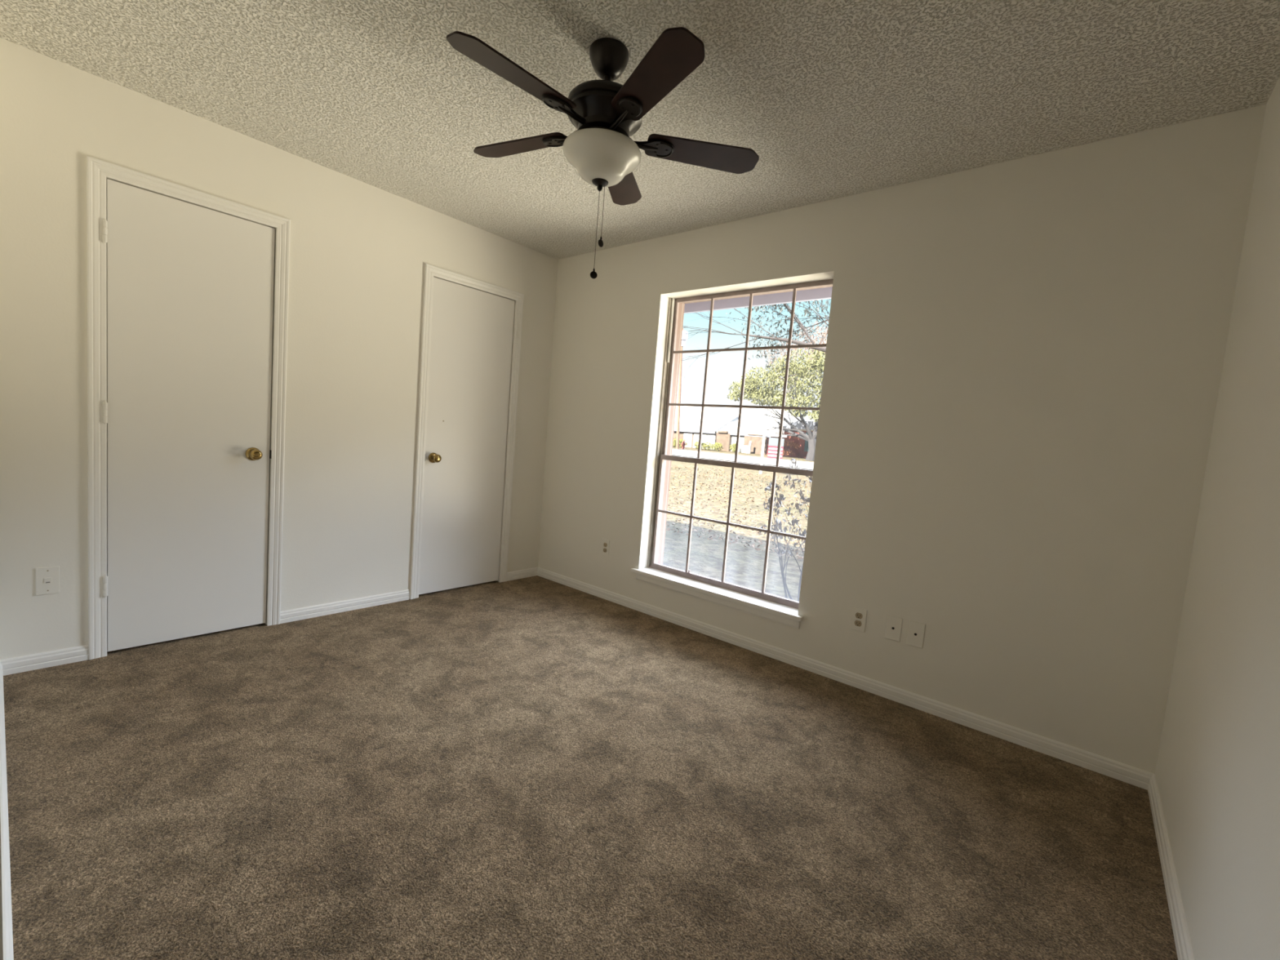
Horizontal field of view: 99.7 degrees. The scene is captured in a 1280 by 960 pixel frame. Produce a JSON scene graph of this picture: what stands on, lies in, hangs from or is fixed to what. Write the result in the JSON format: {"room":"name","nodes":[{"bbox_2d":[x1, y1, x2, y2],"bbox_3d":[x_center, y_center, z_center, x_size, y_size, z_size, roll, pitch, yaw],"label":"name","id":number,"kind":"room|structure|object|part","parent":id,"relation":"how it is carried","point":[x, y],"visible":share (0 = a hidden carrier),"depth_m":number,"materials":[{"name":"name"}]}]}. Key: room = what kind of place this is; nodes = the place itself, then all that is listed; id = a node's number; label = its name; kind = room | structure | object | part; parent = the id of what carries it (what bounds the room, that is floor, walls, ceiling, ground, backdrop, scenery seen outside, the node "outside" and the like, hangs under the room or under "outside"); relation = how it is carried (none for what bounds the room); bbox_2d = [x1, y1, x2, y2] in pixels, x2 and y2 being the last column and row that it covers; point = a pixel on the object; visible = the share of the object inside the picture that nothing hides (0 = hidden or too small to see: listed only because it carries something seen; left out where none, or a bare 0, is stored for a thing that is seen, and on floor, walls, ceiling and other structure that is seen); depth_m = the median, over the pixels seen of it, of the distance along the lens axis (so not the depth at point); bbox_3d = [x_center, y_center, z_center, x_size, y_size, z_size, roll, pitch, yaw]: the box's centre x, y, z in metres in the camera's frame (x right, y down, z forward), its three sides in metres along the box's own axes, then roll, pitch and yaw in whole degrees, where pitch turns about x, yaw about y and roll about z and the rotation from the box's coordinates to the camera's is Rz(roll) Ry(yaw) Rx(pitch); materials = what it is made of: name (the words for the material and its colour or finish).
{"room":"empty bedroom","nodes":[
{"label":"empty bedroom","id":0,"kind":"room"},
{"bbox_2d":[0,808,3,959],"bbox_3d":[-2.182,-0.373,1.739,2.800,2.440,0.120,8,6,39],"label":"wall","id":1,"kind":"structure","parent":0,"point":[1,897],"depth_m":0.98,"materials":[{"name":"white paint"}]},
{"bbox_2d":[0,661,13,959],"bbox_3d":[-1.871,0.860,1.585,1.850,0.064,0.014,8,6,39],"label":"baseboard","id":2,"kind":"structure","parent":1,"relation":"attached to","point":[7,934],"depth_m":1.31,"materials":[{"name":"white paint"}]},
{"bbox_2d":[0,37,558,659],"bbox_3d":[-1.646,-0.448,3.167,0.115,2.440,2.760,8,6,39],"label":"wall","id":3,"kind":"structure","parent":0,"point":[359,251],"depth_m":2.77,"materials":[{"name":"white paint"}]},
{"bbox_2d":[0,644,88,675],"bbox_3d":[-2.493,0.754,2.263,0.014,0.064,0.258,8,6,39],"label":"baseboard","id":4,"kind":"structure","parent":3,"relation":"attached to","point":[81,653],"depth_m":2.26,"materials":[{"name":"white paint"}]},
{"bbox_2d":[35,565,59,595],"bbox_3d":[-2.463,0.418,2.245,0.008,0.115,0.068,8,6,39],"label":"plate","id":5,"kind":"object","parent":3,"relation":"attached to","point":[47,579],"visible":1,"depth_m":2.24,"materials":[{"name":"white plastic"}]},
{"bbox_2d":[86,155,290,659],"bbox_3d":[-2.124,-0.273,2.577,0.176,2.113,0.725,8,6,39],"label":"door","id":6,"kind":"structure","parent":3,"relation":"in","point":[180,294],"depth_m":2.52,"materials":[{"name":"white paint"}]},
{"bbox_3d":[-1.942,-0.128,2.725,0.054,0.054,0.054,8,6,39],"label":"knob","id":7,"kind":"part","parent":6,"relation":"part of","materials":[{"name":"gold metal"}]},
{"bbox_2d":[280,589,408,623],"bbox_3d":[-1.717,0.740,3.192,0.014,0.064,0.720,8,6,39],"label":"baseboard","id":8,"kind":"structure","parent":3,"relation":"attached to","point":[294,615],"depth_m":3.15,"materials":[{"name":"white paint"}]},
{"bbox_2d":[409,263,524,599],"bbox_3d":[-1.186,-0.287,3.700,0.176,2.107,0.744,8,6,39],"label":"door","id":9,"kind":"structure","parent":3,"relation":"in","point":[467,332],"depth_m":3.65,"materials":[{"name":"white paint"}]},
{"bbox_3d":[-1.313,-0.140,3.478,0.054,0.054,0.054,8,6,39],"label":"knob","id":10,"kind":"part","parent":9,"relation":"part of","materials":[{"name":"gold metal"}]},
{"bbox_2d":[506,567,537,581],"bbox_3d":[-0.905,0.725,4.164,0.014,0.064,0.309,8,6,39],"label":"baseboard","id":11,"kind":"structure","parent":3,"relation":"attached to","point":[525,573],"depth_m":4.15,"materials":[{"name":"white paint"}]},
{"bbox_2d":[3,575,1177,959],"bbox_3d":[-0.957,1.082,2.003,4.664,0.300,3.700,8,6,39],"label":"floor","id":12,"kind":"structure","parent":0,"point":[536,767],"depth_m":1.67,"materials":[{"name":"brown carpet"}]},
{"bbox_2d":[0,0,1279,259],"bbox_3d":[-0.705,-1.552,1.836,4.664,0.120,3.830,8,6,39],"label":"ceiling","id":13,"kind":"structure","parent":0,"point":[833,99],"depth_m":1.94,"materials":[{"name":"white paint"}]},
{"bbox_2d":[446,26,759,278],"bbox_3d":[-0.163,-1.071,1.824,1.062,0.746,1.033,8,6,39],"label":"ceiling fan","id":14,"kind":"object","parent":13,"relation":"hanging from","point":[605,113],"visible":1,"depth_m":1.75,"materials":[{"name":"brown metal"}]},
{"bbox_3d":[-0.365,-1.187,1.581,0.402,0.006,0.126,0,19,-46],"label":"blade","id":15,"kind":"part","parent":14,"relation":"part of","materials":[{"name":"brown wood"}]},
{"bbox_3d":[-0.438,-1.229,1.986,0.402,0.006,0.126,7,17,25],"label":"blade","id":16,"kind":"part","parent":14,"relation":"part of","materials":[{"name":"brown wood"}]},
{"bbox_3d":[-0.266,-1.197,1.907,0.179,0.017,0.080,7,17,25],"label":"blade arm","id":17,"kind":"part","parent":14,"relation":"part of","materials":[{"name":"brown metal"}]},
{"bbox_3d":[-0.236,-1.177,1.723,0.179,0.017,0.080,0,19,-46],"label":"blade arm","id":18,"kind":"part","parent":14,"relation":"part of","materials":[{"name":"brown metal"}]},
{"bbox_3d":[-0.150,-0.856,1.863,0.003,0.275,0.002,8,6,39],"label":"pull chain","id":19,"kind":"part","parent":14,"relation":"part of","materials":[{"name":"brown metal"}]},
{"bbox_3d":[-0.132,-1.075,1.845,0.266,0.112,0.266,8,6,39],"label":"lamp shade","id":20,"kind":"part","parent":14,"relation":"part of","materials":[{"name":"white glass"}]},
{"bbox_3d":[-0.127,-0.924,1.856,0.003,0.191,0.002,8,6,39],"label":"pull chain","id":21,"kind":"part","parent":14,"relation":"part of","materials":[{"name":"brown metal"}]},
{"bbox_3d":[-0.076,-1.205,2.183,0.126,0.006,0.402,-7,3,8],"label":"blade","id":22,"kind":"part","parent":14,"relation":"part of","materials":[{"name":"brown wood"}]},
{"bbox_3d":[-0.052,-1.146,1.697,0.080,0.017,0.179,16,-1,-29],"label":"blade arm","id":23,"kind":"part","parent":14,"relation":"part of","materials":[{"name":"brown metal"}]},
{"bbox_3d":[0.032,-1.148,1.865,0.179,0.017,0.080,4,-7,-11],"label":"blade arm","id":24,"kind":"part","parent":14,"relation":"part of","materials":[{"name":"brown metal"}]},
{"bbox_3d":[0.041,-1.137,1.529,0.126,0.006,0.402,16,-1,-29],"label":"blade","id":25,"kind":"part","parent":14,"relation":"part of","materials":[{"name":"brown wood"}]},
{"bbox_3d":[0.220,-1.147,1.901,0.402,0.006,0.126,4,-7,-11],"label":"blade","id":26,"kind":"part","parent":14,"relation":"part of","materials":[{"name":"brown wood"}]},
{"bbox_2d":[657,284,832,564],"bbox_3d":[0.549,-0.082,3.418,15.000,2.820,0.110,8,6,39],"label":"wall","id":27,"kind":"structure","parent":0,"point":[681,311],"depth_m":3.71,"materials":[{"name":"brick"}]},
{"bbox_2d":[537,104,1266,773],"bbox_3d":[0.368,-0.153,3.373,4.664,2.740,0.130,8,6,39],"label":"wall","id":28,"kind":"structure","parent":0,"point":[1024,360],"depth_m":2.34,"materials":[{"name":"white paint"}]},
{"bbox_2d":[600,538,609,556],"bbox_3d":[-0.244,0.476,3.804,0.070,0.115,0.007,8,6,39],"label":"wall outlet","id":29,"kind":"object","parent":28,"relation":"attached to","point":[606,543],"visible":1,"depth_m":3.80,"materials":[{"name":"white plastic"}]},
{"bbox_2d":[631,279,833,628],"bbox_3d":[0.526,-0.199,3.237,1.196,1.876,0.194,8,6,39],"label":"window","id":30,"kind":"structure","parent":28,"relation":"in","point":[784,611],"depth_m":3.31,"materials":[{"name":"white wood"}]},
{"bbox_3d":[0.524,0.268,3.313,1.070,0.762,0.022,8,6,39],"label":"sash","id":31,"kind":"part","parent":30,"relation":"part of","materials":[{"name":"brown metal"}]},
{"bbox_3d":[0.607,-0.597,3.259,1.070,1.046,0.020,8,6,39],"label":"sash","id":32,"kind":"part","parent":30,"relation":"part of","materials":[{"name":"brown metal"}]},
{"bbox_2d":[537,567,1153,790],"bbox_3d":[0.548,0.925,3.145,3.574,0.064,0.014,8,6,39],"label":"baseboard","id":33,"kind":"structure","parent":28,"relation":"attached to","point":[1118,771],"depth_m":2.57,"materials":[{"name":"white paint"}]},
{"bbox_2d":[850,606,866,632],"bbox_3d":[1.091,0.696,2.692,0.070,0.115,0.007,8,6,39],"label":"wall outlet","id":34,"kind":"object","parent":28,"relation":"attached to","point":[859,615],"visible":1,"depth_m":2.69,"materials":[{"name":"white plastic"}]},
{"bbox_2d":[854,620,861,626],"bbox_3d":[1.088,0.715,2.693,0.034,0.028,0.004,8,6,39],"label":"receptacle","id":35,"kind":"object","parent":34,"relation":"attached to","point":[857,623],"depth_m":2.69,"materials":[{"name":"beige plastic"}]},
{"bbox_2d":[855,612,862,618],"bbox_3d":[1.091,0.676,2.690,0.034,0.028,0.004,8,6,39],"label":"receptacle","id":36,"kind":"object","parent":34,"relation":"attached to","point":[858,615],"depth_m":2.69,"materials":[{"name":"beige plastic"}]},
{"bbox_2d":[884,614,902,641],"bbox_3d":[1.215,0.711,2.589,0.070,0.115,0.007,8,6,39],"label":"cable plate","id":37,"kind":"object","parent":28,"relation":"attached to","point":[893,624],"visible":1,"depth_m":2.59,"materials":[{"name":"white plastic"}]},
{"bbox_2d":[906,620,925,648],"bbox_3d":[1.290,0.722,2.526,0.070,0.115,0.007,8,6,39],"label":"cable plate","id":38,"kind":"object","parent":28,"relation":"attached to","point":[915,636],"visible":1,"depth_m":2.52,"materials":[{"name":"white plastic"}]},
{"bbox_2d":[1155,75,1279,959],"bbox_3d":[0.878,-0.023,0.453,0.140,2.440,3.700,8,6,39],"label":"wall","id":39,"kind":"structure","parent":0,"point":[1217,773],"depth_m":1.35,"materials":[{"name":"white paint"}]},
{"bbox_2d":[1147,773,1194,959],"bbox_3d":[0.774,1.148,0.656,0.014,0.064,3.550,8,6,39],"label":"baseboard","id":40,"kind":"structure","parent":39,"relation":"attached to","point":[1180,932],"depth_m":1.52,"materials":[{"name":"white paint"}]},
{"label":"outside","id":41,"kind":"structure","parent":0,"visible":0},
{"bbox_2d":[662,446,813,601],"bbox_3d":[2.478,-4.561,64.529,77.200,1.959,95.200,8,6,39],"label":"ground","id":42,"kind":"structure","parent":41,"point":[744,566],"depth_m":9.62,"materials":[{"name":"soil"}]},
{"bbox_2d":[672,438,688,447],"bbox_3d":[3.248,-3.509,50.732,2.882,0.964,0.988,8,6,39],"label":"hedge","id":43,"kind":"object","parent":42,"relation":"on","point":[674,440],"visible":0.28,"depth_m":50.26,"materials":[{"name":"green plant"}]},
{"bbox_2d":[674,328,688,448],"bbox_3d":[3.183,-7.739,46.597,0.613,10.462,1.700,3,5,-23],"label":"utility pole","id":44,"kind":"object","parent":42,"relation":"on","point":[683,339],"visible":0.71,"depth_m":46.09,"materials":[{"name":"brown wood"}]},
{"bbox_2d":[680,440,686,448],"bbox_3d":[3.799,-3.056,47.199,0.460,0.800,0.380,8,6,39],"label":"fire hydrant","id":45,"kind":"object","parent":42,"relation":"on","point":[683,443],"visible":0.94,"depth_m":47.11,"materials":[{"name":"red metal"}]},
{"bbox_2d":[693,440,723,451],"bbox_3d":[6.110,-3.073,48.609,3.172,0.878,1.029,8,6,39],"label":"hedge","id":46,"kind":"object","parent":42,"relation":"on","point":[717,446],"visible":0.87,"depth_m":48.31,"materials":[{"name":"green plant"}]},
{"bbox_2d":[729,442,736,452],"bbox_3d":[8.328,-2.845,47.428,0.886,0.935,0.846,2,6,-33],"label":"round shrub","id":47,"kind":"object","parent":42,"relation":"on","point":[732,448],"visible":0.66,"depth_m":47.32,"materials":[{"name":"green plant"}]},
{"bbox_2d":[666,466,810,559],"bbox_3d":[2.547,0.242,16.060,12.091,0.312,14.063,8,6,39],"label":"fallen leaves","id":48,"kind":"object","parent":42,"relation":"on","point":[675,467],"visible":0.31,"depth_m":11.88,"materials":[{"name":"brown plant"}]},
{"bbox_2d":[673,405,815,457],"bbox_3d":[10.247,-5.015,54.904,24.000,4.756,12.200,8,6,39],"label":"house","id":49,"kind":"structure","parent":42,"relation":"on","point":[720,424],"depth_m":50.69,"materials":[{"name":"beige brick"}]},
{"bbox_3d":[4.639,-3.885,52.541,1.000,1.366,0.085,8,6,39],"label":"garage door","id":50,"kind":"part","parent":49,"relation":"part of","materials":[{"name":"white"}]},
{"bbox_3d":[10.213,-3.091,47.697,2.250,1.906,0.450,8,6,39],"label":"brick panel","id":51,"kind":"part","parent":49,"relation":"part of","materials":[{"name":"beige brick"}]},
{"bbox_2d":[739,440,751,453],"bbox_3d":[9.262,-2.882,47.419,1.100,1.130,0.200,8,6,39],"label":"gate","id":52,"kind":"object","parent":42,"relation":"on","point":[743,449],"visible":0.89,"depth_m":47.38,"materials":[{"name":"white wood"}]},
{"bbox_3d":[9.189,-2.709,47.503,0.920,0.660,0.070,8,6,39],"label":"picket panel","id":53,"kind":"part","parent":52,"relation":"part of","materials":[{"name":"white wood"}]},
{"bbox_3d":[9.606,-2.832,47.133,0.200,1.130,0.200,8,6,39],"label":"gate post","id":54,"kind":"part","parent":52,"relation":"part of","materials":[{"name":"white wood"}]},
{"bbox_2d":[680,298,830,389],"bbox_3d":[2.956,-3.019,15.123,10.516,7.262,3.994,7,5,27],"label":"tree","id":55,"kind":"object","parent":42,"relation":"on","point":[771,337],"visible":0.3,"depth_m":14.28,"materials":[{"name":"grey plant"}]},
{"bbox_2d":[759,429,786,473],"bbox_3d":[5.777,-1.164,23.475,1.022,2.070,0.144,6,5,20],"label":"sign","id":56,"kind":"object","parent":42,"relation":"on","point":[772,450],"visible":0.94,"depth_m":23.46,"materials":[{"name":"white"}]},
{"bbox_3d":[5.366,-1.209,23.622,0.130,2.070,0.130,4,5,-6],"label":"post","id":57,"kind":"part","parent":56,"relation":"part of","materials":[{"name":"white"}]},
{"bbox_3d":[5.876,-1.203,23.437,0.640,0.530,0.024,6,5,20],"label":"red panel","id":58,"kind":"part","parent":56,"relation":"part of","materials":[{"name":"red paint"}]},
{"bbox_3d":[5.911,-1.645,23.401,0.640,0.340,0.024,6,5,20],"label":"blue panel","id":59,"kind":"part","parent":56,"relation":"part of","materials":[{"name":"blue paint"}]},
{"bbox_3d":[5.895,-1.923,23.391,0.900,0.090,0.080,6,5,20],"label":"arm","id":60,"kind":"part","parent":56,"relation":"part of","materials":[{"name":"white"}]},
{"bbox_2d":[727,347,825,461],"bbox_3d":[12.165,-5.680,40.568,11.330,8.778,6.152,9,6,44],"label":"oak tree","id":61,"kind":"object","parent":42,"relation":"on","point":[752,390],"visible":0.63,"depth_m":40.17,"materials":[{"name":"green plant"}]},
{"bbox_2d":[758,457,812,601],"bbox_3d":[1.777,0.541,5.119,1.405,1.473,0.747,8,6,39],"label":"bush","id":62,"kind":"object","parent":42,"relation":"on","point":[782,498],"visible":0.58,"depth_m":5.40,"materials":[{"name":"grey plant"}]},
{"bbox_2d":[774,439,800,457],"bbox_3d":[11.979,-2.633,44.744,2.673,1.530,0.890,8,6,39],"label":"leafy shrub","id":63,"kind":"object","parent":42,"relation":"on","point":[788,442],"visible":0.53,"depth_m":44.45,"materials":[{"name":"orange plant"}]},
{"bbox_2d":[759,316,829,399],"bbox_3d":[22.493,-10.753,59.510,17.387,16.432,12.240,8,6,39],"label":"tree","id":64,"kind":"object","parent":42,"relation":"on","point":[824,334],"visible":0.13,"depth_m":61.38,"materials":[{"name":"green plant"}]},
{"bbox_3d":[-2.343,-2.463,-0.478,15.400,2.010,11.800,8,6,39],"label":"roof","id":65,"kind":"structure","parent":0,"visible":0},
{"bbox_2d":[684,286,832,313],"bbox_3d":[1.302,-1.467,4.074,15.000,0.215,0.035,8,6,39],"label":"trim","id":66,"kind":"structure","parent":65,"relation":"attached to","point":[824,293],"depth_m":4.32,"materials":[{"name":"white"}]},
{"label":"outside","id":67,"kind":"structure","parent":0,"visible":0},
{"bbox_2d":[671,448,813,469],"bbox_3d":[-10.886,-4.078,50.876,74.272,0.178,8.300,8,6,39],"label":"street","id":68,"kind":"structure","parent":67,"point":[803,464],"depth_m":35.59,"materials":[{"name":"grey asphalt"}]}
]}

